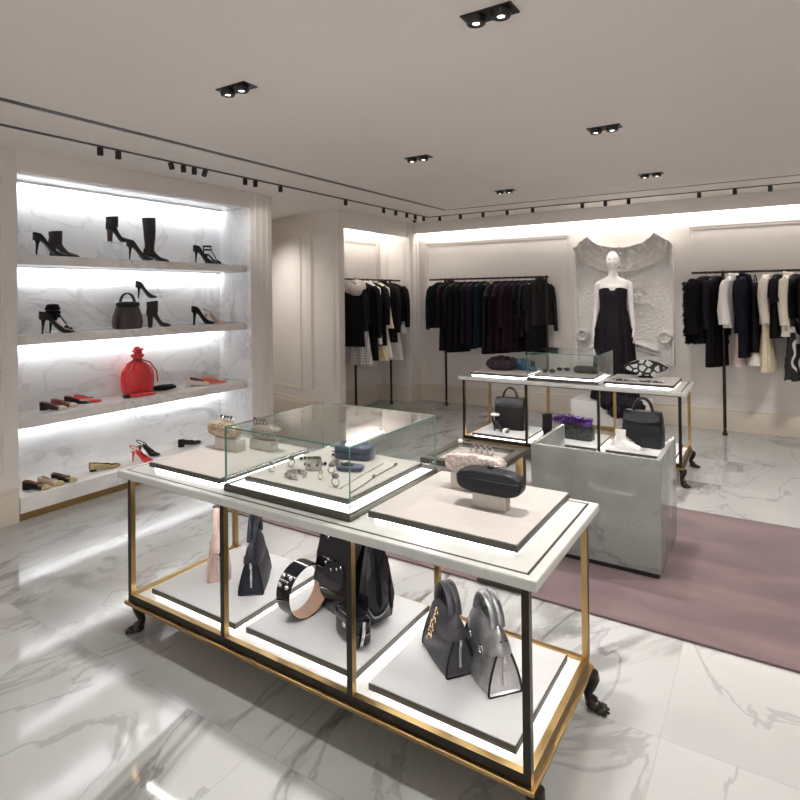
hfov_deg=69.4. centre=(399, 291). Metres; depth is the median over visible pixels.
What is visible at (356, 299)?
garment
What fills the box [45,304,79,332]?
sandal
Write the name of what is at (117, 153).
track spotlight
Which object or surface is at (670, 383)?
display tray
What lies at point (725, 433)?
clothes rack
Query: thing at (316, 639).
display platform
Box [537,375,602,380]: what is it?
light
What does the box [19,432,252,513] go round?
shelf
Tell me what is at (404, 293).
garment
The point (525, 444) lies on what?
shelf
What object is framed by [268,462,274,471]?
ring
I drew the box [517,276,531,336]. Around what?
garment
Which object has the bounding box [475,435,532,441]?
light
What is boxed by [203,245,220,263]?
sandal
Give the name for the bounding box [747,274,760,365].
garment
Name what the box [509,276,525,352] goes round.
garment
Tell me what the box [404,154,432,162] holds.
recessed light
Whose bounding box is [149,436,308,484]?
display tray
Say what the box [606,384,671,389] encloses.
light
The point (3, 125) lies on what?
trim
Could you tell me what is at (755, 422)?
baseboard
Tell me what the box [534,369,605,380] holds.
display tray
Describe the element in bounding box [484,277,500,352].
garment
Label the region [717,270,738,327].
garment
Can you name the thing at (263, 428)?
clutch
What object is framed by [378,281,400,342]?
garment
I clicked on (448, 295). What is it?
garment
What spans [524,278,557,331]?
garment
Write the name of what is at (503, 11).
recessed light
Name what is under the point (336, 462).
bracelet
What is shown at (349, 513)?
glass case
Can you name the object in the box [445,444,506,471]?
clutch
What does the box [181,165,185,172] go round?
track spotlight
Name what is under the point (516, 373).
display tray
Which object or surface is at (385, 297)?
garment
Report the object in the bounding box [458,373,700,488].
display table
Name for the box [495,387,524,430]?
tote
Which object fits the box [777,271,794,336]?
garment
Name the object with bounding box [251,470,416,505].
light
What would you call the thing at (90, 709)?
floor
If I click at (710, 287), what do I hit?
garment
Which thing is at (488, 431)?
display tray
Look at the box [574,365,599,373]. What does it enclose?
clutch
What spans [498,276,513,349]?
garment
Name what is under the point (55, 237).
boot
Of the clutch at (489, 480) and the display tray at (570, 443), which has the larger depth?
the display tray at (570, 443)
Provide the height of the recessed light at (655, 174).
0.033 m
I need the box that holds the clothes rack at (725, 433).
[691,269,799,435]
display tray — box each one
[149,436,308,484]
[152,545,314,629]
[245,447,422,505]
[368,471,569,553]
[470,367,541,378]
[472,423,542,441]
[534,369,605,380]
[534,434,610,450]
[604,374,681,389]
[606,442,682,458]
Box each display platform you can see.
[246,584,428,678]
[368,621,566,754]
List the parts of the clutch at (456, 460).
frame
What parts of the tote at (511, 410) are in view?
handle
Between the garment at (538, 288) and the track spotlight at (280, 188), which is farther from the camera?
the garment at (538, 288)
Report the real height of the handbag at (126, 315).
0.317 m
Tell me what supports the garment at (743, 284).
hanging from the clothes rack at (725, 433)
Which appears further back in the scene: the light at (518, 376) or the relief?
the relief
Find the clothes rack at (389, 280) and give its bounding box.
[344,278,399,414]
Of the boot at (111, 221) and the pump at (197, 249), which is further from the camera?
the pump at (197, 249)
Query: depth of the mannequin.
6.71 m
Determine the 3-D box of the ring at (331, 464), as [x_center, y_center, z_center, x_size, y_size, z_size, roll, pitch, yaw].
[-0.295,0.762,2.485,0.028,0.048,0.024,-1,-1,41]
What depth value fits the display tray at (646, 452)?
5.05 m
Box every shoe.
[129,445,152,462]
[136,440,159,455]
[203,308,223,322]
[614,429,641,450]
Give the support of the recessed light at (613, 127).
in the ceiling
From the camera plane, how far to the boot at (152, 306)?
5.18 m
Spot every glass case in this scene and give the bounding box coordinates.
[224,402,436,521]
[527,347,613,384]
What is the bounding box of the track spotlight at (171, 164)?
[168,162,174,169]
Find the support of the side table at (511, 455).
on the area rug
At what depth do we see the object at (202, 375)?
6.00 m
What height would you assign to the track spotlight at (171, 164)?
0.065 m
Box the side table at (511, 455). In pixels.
[420,440,525,592]
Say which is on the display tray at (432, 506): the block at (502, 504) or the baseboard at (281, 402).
the block at (502, 504)
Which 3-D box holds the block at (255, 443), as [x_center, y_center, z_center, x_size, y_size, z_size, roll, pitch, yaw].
[-0.701,0.786,2.970,0.150,0.055,0.056,-1,0,33]
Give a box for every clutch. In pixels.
[207,415,241,437]
[251,417,282,439]
[332,439,375,460]
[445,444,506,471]
[456,465,526,497]
[486,355,517,370]
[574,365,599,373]
[623,359,667,377]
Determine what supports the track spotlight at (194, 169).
attached to the trim at (3, 125)
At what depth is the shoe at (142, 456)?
5.02 m
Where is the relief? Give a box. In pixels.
[573,233,674,365]
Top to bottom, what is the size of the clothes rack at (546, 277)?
1.844 m
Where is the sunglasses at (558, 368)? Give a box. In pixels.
[557,367,569,370]
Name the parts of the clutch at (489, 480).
frame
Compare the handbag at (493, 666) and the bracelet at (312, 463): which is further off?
the bracelet at (312, 463)
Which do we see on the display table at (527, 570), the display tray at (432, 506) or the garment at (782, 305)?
the display tray at (432, 506)
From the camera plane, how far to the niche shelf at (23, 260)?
4.94 m
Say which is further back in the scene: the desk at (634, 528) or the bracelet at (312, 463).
the desk at (634, 528)
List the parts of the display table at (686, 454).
post, post, post, post, rail, frame, post, post, post, post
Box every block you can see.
[215,436,245,452]
[250,437,277,451]
[451,471,471,491]
[472,492,509,511]
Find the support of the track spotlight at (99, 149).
attached to the trim at (3, 125)
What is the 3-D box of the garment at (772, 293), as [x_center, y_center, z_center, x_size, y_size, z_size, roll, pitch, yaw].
[4.043,0.128,6.175,0.122,0.733,0.544,-1,-1,45]
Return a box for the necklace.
[299,456,326,464]
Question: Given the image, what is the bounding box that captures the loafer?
[178,439,200,447]
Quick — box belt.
[276,558,324,619]
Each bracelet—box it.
[284,468,306,479]
[304,456,321,470]
[330,459,342,465]
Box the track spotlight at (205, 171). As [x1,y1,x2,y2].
[201,169,207,176]
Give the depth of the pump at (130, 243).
5.02 m
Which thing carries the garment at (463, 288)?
hanging from the clothes rack at (546, 277)
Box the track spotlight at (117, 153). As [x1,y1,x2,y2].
[115,151,120,159]
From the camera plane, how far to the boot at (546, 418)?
5.58 m
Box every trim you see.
[0,97,799,210]
[0,123,799,217]
[17,180,223,211]
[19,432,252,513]
[19,482,140,520]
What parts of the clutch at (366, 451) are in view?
frame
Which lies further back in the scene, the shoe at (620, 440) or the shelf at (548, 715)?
the shoe at (620, 440)
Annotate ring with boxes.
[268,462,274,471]
[288,455,294,466]
[327,462,334,473]
[331,473,339,486]
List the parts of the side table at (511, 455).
table frame, under panel, foot plate, leg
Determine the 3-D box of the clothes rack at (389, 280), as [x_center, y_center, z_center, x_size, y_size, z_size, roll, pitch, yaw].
[-0.364,0.740,8.140,0.052,1.844,1.365,-1,0,33]
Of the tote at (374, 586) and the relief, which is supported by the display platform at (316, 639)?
the tote at (374, 586)
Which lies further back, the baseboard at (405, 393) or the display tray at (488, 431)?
the baseboard at (405, 393)
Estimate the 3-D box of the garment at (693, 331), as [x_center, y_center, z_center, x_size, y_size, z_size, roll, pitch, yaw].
[3.470,0.191,6.539,0.630,0.839,0.264,0,0,-17]
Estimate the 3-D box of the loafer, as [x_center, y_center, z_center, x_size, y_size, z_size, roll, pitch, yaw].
[-2.037,1.454,5.595,0.070,0.075,0.235,-1,-1,39]
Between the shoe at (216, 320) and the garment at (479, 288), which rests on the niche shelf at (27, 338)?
the shoe at (216, 320)
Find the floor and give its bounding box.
[0,399,799,799]
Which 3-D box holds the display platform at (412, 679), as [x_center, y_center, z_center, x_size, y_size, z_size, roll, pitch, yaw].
[0.266,1.421,2.147,0.558,0.038,0.535,-1,0,33]
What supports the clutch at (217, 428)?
on the block at (236, 444)
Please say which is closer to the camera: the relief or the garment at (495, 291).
the relief
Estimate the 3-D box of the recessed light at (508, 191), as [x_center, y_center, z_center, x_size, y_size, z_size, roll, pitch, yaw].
[1.104,-1.043,6.069,0.210,0.033,0.100,-1,0,33]
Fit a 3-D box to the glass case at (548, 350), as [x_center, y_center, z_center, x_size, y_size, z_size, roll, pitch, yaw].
[1.649,0.711,5.575,0.665,0.266,0.601,-1,0,33]
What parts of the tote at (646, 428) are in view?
handle, handle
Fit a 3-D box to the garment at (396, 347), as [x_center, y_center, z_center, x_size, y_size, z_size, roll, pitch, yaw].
[-0.185,0.406,8.428,0.528,1.166,0.167,-1,0,30]
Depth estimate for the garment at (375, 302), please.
7.79 m
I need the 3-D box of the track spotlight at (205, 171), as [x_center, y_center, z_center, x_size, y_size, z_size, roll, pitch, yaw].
[-1.653,-0.999,4.884,0.042,0.066,0.057,-1,0,33]
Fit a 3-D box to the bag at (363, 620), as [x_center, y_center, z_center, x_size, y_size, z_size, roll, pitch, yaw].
[-0.188,1.346,2.327,0.088,0.126,0.192,0,0,-35]
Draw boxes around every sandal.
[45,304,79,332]
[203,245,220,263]
[490,413,509,432]
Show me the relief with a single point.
(648, 265)
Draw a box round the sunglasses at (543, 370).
[542,369,555,372]
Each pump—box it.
[33,232,67,255]
[39,311,74,333]
[126,239,153,260]
[135,281,156,298]
[191,306,214,324]
[193,245,215,263]
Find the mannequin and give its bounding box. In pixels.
[590,251,645,418]
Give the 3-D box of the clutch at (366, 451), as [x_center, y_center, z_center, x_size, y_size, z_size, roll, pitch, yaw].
[-0.212,0.748,2.733,0.190,0.078,0.120,-1,0,21]
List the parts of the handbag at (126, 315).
handle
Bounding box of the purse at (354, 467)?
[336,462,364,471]
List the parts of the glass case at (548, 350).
light panel, frame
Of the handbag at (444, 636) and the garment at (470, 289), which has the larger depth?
the garment at (470, 289)
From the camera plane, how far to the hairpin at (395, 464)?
2.41 m
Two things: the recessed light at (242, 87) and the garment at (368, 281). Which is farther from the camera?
the garment at (368, 281)
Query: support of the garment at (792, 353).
hanging from the clothes rack at (725, 433)
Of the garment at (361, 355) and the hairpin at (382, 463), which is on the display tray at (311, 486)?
the hairpin at (382, 463)
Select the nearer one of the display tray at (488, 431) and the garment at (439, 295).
the display tray at (488, 431)
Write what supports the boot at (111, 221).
on the acrylic riser
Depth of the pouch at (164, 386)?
5.45 m
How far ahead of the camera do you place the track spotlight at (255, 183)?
5.35 m
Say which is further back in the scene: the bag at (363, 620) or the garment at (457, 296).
the garment at (457, 296)
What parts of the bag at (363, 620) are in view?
lid, trim chain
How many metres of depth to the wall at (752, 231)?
7.14 m
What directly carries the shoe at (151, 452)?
on the shelf at (88, 482)
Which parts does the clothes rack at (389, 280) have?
post, rail, post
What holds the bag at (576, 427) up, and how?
on the display tray at (570, 443)
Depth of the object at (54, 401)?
4.66 m
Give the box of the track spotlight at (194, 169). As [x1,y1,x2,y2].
[192,167,196,174]
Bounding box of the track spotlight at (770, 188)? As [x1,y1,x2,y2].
[768,185,772,191]
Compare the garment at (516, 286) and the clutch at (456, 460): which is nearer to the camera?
the clutch at (456, 460)
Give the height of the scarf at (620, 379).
0.009 m
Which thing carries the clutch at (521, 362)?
on the display tray at (516, 373)
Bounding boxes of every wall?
[0,145,419,491]
[272,209,345,422]
[414,189,799,414]
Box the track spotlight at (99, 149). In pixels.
[97,147,103,155]
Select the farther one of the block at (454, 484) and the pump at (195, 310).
the pump at (195, 310)
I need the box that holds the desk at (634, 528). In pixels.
[531,424,676,577]
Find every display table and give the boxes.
[117,444,609,799]
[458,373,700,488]
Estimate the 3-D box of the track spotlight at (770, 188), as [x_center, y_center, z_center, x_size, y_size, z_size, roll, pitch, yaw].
[3.791,-1.051,5.909,0.042,0.060,0.041,-1,0,33]
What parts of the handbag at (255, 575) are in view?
handle, handle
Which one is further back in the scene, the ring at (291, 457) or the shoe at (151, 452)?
the shoe at (151, 452)
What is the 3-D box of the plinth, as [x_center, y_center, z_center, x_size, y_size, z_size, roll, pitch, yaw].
[2.543,1.457,6.914,0.840,0.330,0.510,-1,0,33]
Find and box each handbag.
[112,292,142,328]
[206,508,230,582]
[238,514,271,595]
[422,579,472,679]
[465,587,521,699]
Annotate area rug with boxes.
[212,464,799,672]
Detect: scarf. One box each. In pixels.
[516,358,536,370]
[612,378,663,382]
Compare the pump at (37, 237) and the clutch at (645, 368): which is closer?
the pump at (37, 237)
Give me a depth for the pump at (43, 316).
4.40 m
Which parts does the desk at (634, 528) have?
panel, panel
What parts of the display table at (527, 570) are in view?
post, post, post, post, frame, post, post, post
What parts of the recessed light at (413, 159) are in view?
trim plate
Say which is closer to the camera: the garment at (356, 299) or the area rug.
the area rug
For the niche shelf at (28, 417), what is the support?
attached to the wall niche
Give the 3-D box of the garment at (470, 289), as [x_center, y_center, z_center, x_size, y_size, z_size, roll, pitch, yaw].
[1.088,0.297,8.063,0.442,0.980,0.092,0,0,-29]
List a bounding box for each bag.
[120,346,158,394]
[335,601,370,648]
[552,414,594,441]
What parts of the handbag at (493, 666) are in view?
handle, handle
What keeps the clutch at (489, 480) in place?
on the block at (502, 504)
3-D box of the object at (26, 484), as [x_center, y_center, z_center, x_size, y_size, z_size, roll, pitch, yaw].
[-2.733,1.455,4.343,0.196,0.071,0.070,-1,0,-3]
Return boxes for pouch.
[122,391,155,398]
[153,384,176,390]
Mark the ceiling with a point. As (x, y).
(699, 91)
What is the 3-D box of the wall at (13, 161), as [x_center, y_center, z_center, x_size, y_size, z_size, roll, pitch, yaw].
[-2.800,0.318,4.603,0.637,2.690,10.740,-1,0,33]
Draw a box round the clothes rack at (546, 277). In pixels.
[429,275,548,405]
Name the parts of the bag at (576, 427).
flower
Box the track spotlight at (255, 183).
[253,180,257,186]
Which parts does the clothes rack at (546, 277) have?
post, rail, post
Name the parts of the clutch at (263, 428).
frame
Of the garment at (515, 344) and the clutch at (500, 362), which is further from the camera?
the garment at (515, 344)
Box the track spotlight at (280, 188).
[278,186,282,191]
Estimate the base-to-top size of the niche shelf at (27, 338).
0.083 m
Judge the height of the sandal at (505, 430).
0.177 m
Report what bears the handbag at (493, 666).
on the display platform at (412, 679)
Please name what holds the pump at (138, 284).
on the acrylic riser
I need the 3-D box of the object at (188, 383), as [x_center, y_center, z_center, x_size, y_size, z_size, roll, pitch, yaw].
[-2.017,0.905,5.745,0.235,0.069,0.070,0,0,-29]
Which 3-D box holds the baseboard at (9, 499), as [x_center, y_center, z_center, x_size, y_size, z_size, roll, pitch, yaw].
[-3.400,1.534,3.093,0.020,0.250,7.550,-1,0,33]
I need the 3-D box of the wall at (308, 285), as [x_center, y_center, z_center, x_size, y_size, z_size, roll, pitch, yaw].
[-1.639,0.330,8.094,2.416,2.690,0.257,-1,-1,44]
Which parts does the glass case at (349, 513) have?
frame, light panel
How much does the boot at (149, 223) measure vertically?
0.406 m
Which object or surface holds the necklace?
on the display tray at (311, 486)
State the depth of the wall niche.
5.31 m
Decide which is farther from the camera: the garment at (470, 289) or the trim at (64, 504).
the garment at (470, 289)
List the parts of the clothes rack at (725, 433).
post, rail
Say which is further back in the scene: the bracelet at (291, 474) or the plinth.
the plinth
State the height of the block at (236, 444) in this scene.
0.062 m
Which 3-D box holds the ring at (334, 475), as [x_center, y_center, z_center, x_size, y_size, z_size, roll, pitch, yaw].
[-0.260,0.757,2.314,0.032,0.054,0.027,0,0,-16]
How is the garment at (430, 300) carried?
hanging from the clothes rack at (546, 277)
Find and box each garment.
[344,279,367,346]
[345,286,372,365]
[362,278,381,360]
[364,278,381,343]
[372,279,389,360]
[377,280,393,357]
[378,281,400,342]
[387,279,403,359]
[391,279,409,332]
[425,278,442,329]
[436,280,454,350]
[443,282,469,352]
[453,281,476,349]
[460,280,471,343]
[465,277,480,347]
[473,277,489,346]
[481,280,494,353]
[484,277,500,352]
[491,279,508,353]
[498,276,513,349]
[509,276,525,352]
[511,278,526,337]
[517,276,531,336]
[522,280,548,354]
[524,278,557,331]
[681,274,731,344]
[701,273,728,367]
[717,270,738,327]
[732,275,747,366]
[734,272,752,357]
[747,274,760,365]
[757,269,777,372]
[767,273,783,338]
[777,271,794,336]
[783,269,799,381]
[797,282,799,328]
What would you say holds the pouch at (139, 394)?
on the niche shelf at (28, 417)
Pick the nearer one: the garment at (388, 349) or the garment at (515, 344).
the garment at (515, 344)
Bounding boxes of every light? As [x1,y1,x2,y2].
[155,454,303,484]
[215,81,257,97]
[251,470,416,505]
[375,519,514,553]
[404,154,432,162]
[460,1,519,27]
[472,374,534,378]
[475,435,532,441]
[494,189,515,194]
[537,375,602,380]
[586,123,622,134]
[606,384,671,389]
[638,172,663,178]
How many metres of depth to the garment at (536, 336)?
7.52 m
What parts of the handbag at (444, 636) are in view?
gold chain, handle, handle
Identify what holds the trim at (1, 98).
attached to the ceiling
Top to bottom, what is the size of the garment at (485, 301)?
1.054 m
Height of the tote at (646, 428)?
0.436 m
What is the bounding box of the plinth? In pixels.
[571,393,653,430]
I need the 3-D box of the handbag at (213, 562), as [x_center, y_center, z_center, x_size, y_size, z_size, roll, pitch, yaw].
[-0.917,1.260,2.918,0.120,0.329,0.212,0,0,-17]
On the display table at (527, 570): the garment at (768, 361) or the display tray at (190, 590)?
the display tray at (190, 590)
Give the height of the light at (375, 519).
0.014 m
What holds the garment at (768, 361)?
hanging from the clothes rack at (725, 433)
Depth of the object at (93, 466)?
4.81 m
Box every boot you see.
[48,231,79,256]
[106,216,126,241]
[142,217,168,261]
[146,301,170,327]
[542,413,552,434]
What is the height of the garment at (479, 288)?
0.958 m
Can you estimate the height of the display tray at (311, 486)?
0.035 m
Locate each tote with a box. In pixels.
[314,534,393,624]
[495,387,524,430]
[622,397,664,449]
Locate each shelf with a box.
[17,254,245,273]
[18,322,246,345]
[18,378,246,429]
[140,548,579,766]
[469,431,686,462]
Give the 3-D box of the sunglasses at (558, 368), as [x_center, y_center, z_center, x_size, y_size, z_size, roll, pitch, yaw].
[1.631,0.775,5.751,0.137,0.036,0.058,-1,0,25]
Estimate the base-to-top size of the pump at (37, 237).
0.180 m
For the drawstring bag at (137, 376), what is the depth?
5.25 m
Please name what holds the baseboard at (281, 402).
attached to the wall at (308, 285)
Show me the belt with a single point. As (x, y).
(290, 574)
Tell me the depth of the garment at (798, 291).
5.90 m
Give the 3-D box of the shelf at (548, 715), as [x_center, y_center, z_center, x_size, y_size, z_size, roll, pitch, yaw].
[-0.281,1.458,2.506,1.952,0.019,0.612,-1,0,33]
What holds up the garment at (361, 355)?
hanging from the clothes rack at (389, 280)
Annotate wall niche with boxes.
[17,174,251,478]
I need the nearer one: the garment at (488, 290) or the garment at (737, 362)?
the garment at (737, 362)
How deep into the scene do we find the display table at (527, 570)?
2.06 m
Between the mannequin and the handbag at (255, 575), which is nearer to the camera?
the handbag at (255, 575)
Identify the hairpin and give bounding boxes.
[340,463,383,488]
[351,463,397,492]
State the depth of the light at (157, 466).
2.65 m
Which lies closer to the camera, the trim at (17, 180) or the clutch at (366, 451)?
the clutch at (366, 451)
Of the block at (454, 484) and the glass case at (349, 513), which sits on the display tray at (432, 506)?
the block at (454, 484)
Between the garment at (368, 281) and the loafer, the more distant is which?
the garment at (368, 281)
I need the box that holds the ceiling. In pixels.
[0,0,799,222]
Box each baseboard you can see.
[0,421,274,528]
[273,392,339,423]
[346,383,420,405]
[421,383,799,437]
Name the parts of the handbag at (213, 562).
handle, handle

